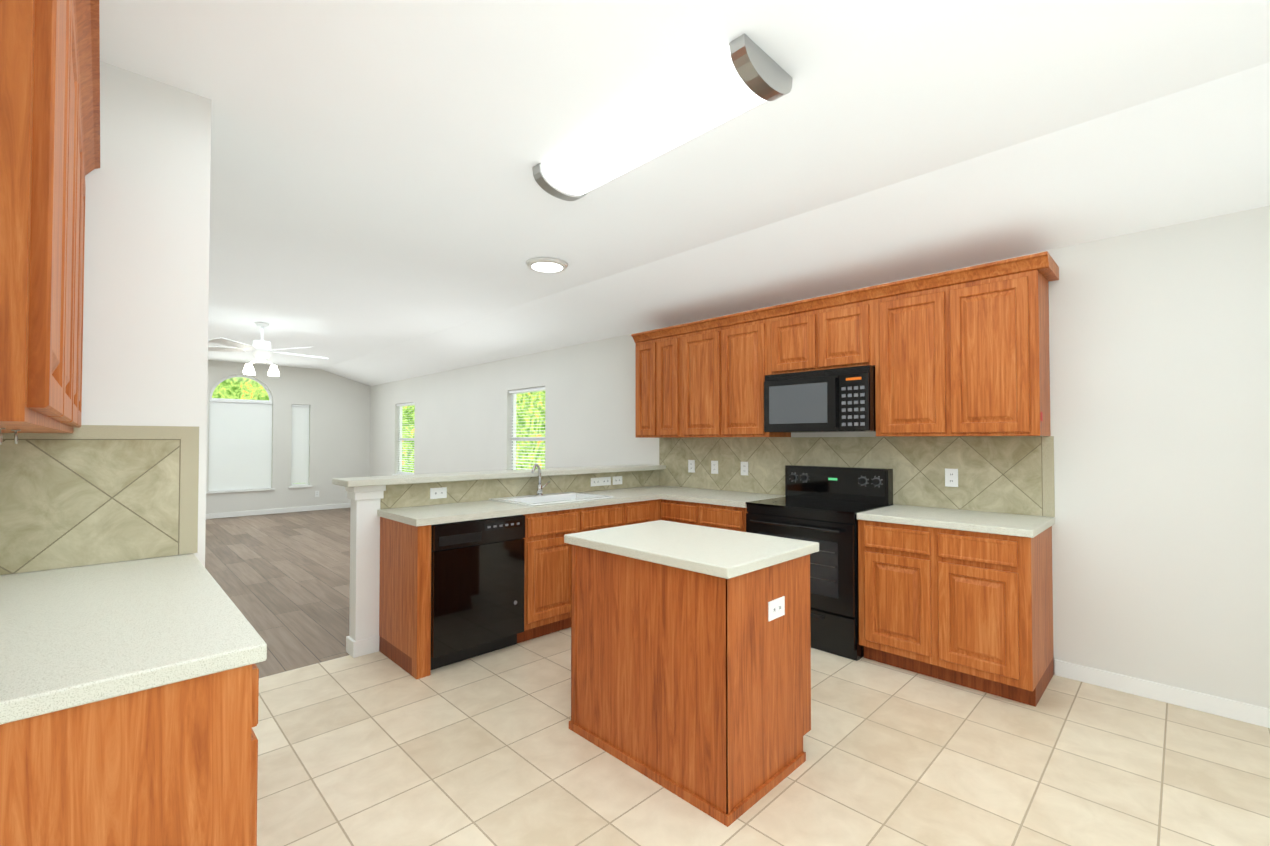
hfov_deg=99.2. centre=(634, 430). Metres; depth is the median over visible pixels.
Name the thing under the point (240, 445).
window
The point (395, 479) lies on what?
ledge
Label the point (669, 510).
base cabinet
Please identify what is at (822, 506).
range
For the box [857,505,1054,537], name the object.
countertop
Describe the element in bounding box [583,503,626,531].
base cabinet
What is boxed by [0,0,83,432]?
upper cabinet
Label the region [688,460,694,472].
electrical outlet
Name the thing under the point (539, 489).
faucet
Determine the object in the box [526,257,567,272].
recessed light
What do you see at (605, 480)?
outlet
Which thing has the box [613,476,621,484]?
outlet
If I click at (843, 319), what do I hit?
upper cabinet
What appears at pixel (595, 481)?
outlet
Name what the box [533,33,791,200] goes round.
ceiling light fixture
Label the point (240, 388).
backdrop
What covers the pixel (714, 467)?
electrical outlet
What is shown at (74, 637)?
countertop
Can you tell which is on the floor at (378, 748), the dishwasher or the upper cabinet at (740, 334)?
the dishwasher
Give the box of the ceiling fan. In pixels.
[208,322,327,375]
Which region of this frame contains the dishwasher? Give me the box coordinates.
[431,515,524,669]
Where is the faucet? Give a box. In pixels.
[531,464,549,495]
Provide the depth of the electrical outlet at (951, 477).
3.53 m
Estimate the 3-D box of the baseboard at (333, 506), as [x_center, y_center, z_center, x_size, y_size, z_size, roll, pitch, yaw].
[-7.062,1.492,9.698,4.290,0.090,0.016,1,-1,-45]
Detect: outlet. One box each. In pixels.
[430,487,446,498]
[591,477,600,486]
[601,477,610,485]
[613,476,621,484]
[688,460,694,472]
[711,461,717,473]
[741,462,747,475]
[768,596,784,620]
[945,468,957,486]
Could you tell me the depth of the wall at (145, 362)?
2.08 m
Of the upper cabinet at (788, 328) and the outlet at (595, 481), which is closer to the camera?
the upper cabinet at (788, 328)
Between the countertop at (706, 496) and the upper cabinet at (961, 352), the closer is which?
the upper cabinet at (961, 352)
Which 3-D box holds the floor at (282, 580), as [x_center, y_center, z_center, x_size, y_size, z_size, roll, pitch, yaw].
[-4.247,1.516,6.844,4.590,0.060,8.270,1,-1,-45]
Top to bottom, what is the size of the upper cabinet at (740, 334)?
0.985 m
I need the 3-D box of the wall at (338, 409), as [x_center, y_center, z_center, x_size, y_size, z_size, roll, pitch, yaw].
[-7.107,0.063,9.772,4.350,2.950,0.120,1,-1,-45]
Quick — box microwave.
[764,365,875,432]
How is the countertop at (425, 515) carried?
on the base cabinet at (547, 566)
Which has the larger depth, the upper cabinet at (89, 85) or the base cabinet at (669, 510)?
the base cabinet at (669, 510)
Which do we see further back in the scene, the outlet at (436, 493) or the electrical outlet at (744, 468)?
the electrical outlet at (744, 468)
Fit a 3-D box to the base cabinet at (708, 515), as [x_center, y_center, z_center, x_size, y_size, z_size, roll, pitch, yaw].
[0.859,1.005,4.310,0.636,0.874,0.410,1,-1,-45]
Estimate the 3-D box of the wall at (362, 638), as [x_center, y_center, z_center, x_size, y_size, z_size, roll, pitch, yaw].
[-0.807,0.908,4.439,2.849,1.079,0.170,1,-1,-45]
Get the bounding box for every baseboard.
[206,503,350,518]
[1054,659,1269,727]
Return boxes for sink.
[489,492,612,505]
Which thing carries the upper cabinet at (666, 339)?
attached to the wall at (1160, 417)
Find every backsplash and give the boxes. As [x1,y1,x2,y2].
[0,425,198,574]
[380,470,659,508]
[659,436,1054,516]
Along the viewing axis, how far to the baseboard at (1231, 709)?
2.81 m
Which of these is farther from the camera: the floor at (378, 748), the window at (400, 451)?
the window at (400, 451)
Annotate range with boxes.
[746,465,892,660]
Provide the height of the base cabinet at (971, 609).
0.874 m
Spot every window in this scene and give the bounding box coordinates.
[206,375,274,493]
[289,404,311,487]
[392,402,414,475]
[509,387,544,469]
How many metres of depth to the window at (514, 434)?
7.27 m
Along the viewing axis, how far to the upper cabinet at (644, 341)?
5.08 m
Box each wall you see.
[0,61,215,575]
[212,361,367,512]
[345,485,622,657]
[368,206,1269,707]
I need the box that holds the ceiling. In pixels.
[99,0,1269,385]
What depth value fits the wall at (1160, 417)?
2.91 m
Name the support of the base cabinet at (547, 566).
on the floor at (378, 748)
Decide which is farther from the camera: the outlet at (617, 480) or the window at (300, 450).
the window at (300, 450)
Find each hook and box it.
[0,428,4,444]
[15,430,20,443]
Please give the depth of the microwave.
3.76 m
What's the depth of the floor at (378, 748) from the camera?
2.24 m
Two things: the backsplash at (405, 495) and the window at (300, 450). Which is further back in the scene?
the window at (300, 450)
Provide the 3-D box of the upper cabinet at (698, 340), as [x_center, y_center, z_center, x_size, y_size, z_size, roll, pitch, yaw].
[0.671,-0.434,4.734,0.346,0.985,0.438,1,-1,-45]
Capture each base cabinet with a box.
[0,664,258,845]
[517,508,582,642]
[569,544,810,826]
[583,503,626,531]
[627,500,654,524]
[659,499,694,524]
[695,503,747,531]
[858,520,1053,706]
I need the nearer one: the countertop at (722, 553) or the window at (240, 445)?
the countertop at (722, 553)
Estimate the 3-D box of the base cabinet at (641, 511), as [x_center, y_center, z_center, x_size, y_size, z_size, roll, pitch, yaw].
[-0.183,1.009,4.539,0.290,0.874,0.608,1,-1,-45]
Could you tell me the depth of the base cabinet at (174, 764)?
1.05 m
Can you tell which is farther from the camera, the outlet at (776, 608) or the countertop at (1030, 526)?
the countertop at (1030, 526)
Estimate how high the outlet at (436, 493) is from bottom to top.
0.075 m
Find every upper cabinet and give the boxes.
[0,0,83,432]
[76,0,87,427]
[80,84,91,426]
[88,152,91,172]
[631,331,654,437]
[655,325,678,437]
[679,317,718,437]
[719,308,762,436]
[763,298,814,436]
[815,287,870,369]
[871,272,942,436]
[943,252,1050,435]
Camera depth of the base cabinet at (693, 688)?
2.15 m
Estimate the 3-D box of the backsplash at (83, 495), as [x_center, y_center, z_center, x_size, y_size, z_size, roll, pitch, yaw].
[-1.514,0.223,1.461,0.654,0.504,1.344,1,-1,-45]
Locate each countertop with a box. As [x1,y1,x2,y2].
[0,554,266,724]
[377,485,698,526]
[564,520,818,578]
[661,489,784,507]
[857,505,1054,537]
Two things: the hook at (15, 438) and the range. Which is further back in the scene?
the range
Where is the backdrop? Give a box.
[212,377,544,483]
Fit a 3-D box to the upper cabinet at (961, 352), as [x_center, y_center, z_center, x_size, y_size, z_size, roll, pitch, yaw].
[2.162,-0.461,3.222,0.346,0.985,0.445,1,-1,-45]
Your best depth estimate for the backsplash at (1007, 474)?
3.73 m
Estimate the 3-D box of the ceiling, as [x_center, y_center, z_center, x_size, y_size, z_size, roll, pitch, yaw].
[-2.433,-1.203,5.051,4.590,0.405,13.440,1,-1,-45]
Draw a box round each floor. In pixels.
[205,507,350,677]
[252,627,1269,845]
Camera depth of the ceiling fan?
6.36 m
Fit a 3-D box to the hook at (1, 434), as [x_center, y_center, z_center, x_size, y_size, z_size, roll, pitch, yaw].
[-1.136,0.009,0.955,0.030,0.032,0.014,-1,-1,36]
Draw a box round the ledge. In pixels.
[332,464,665,486]
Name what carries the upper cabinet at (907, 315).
attached to the wall at (1160, 417)
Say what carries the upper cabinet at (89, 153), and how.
attached to the wall at (145, 362)
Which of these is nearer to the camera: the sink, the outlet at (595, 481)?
the sink
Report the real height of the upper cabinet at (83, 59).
0.985 m

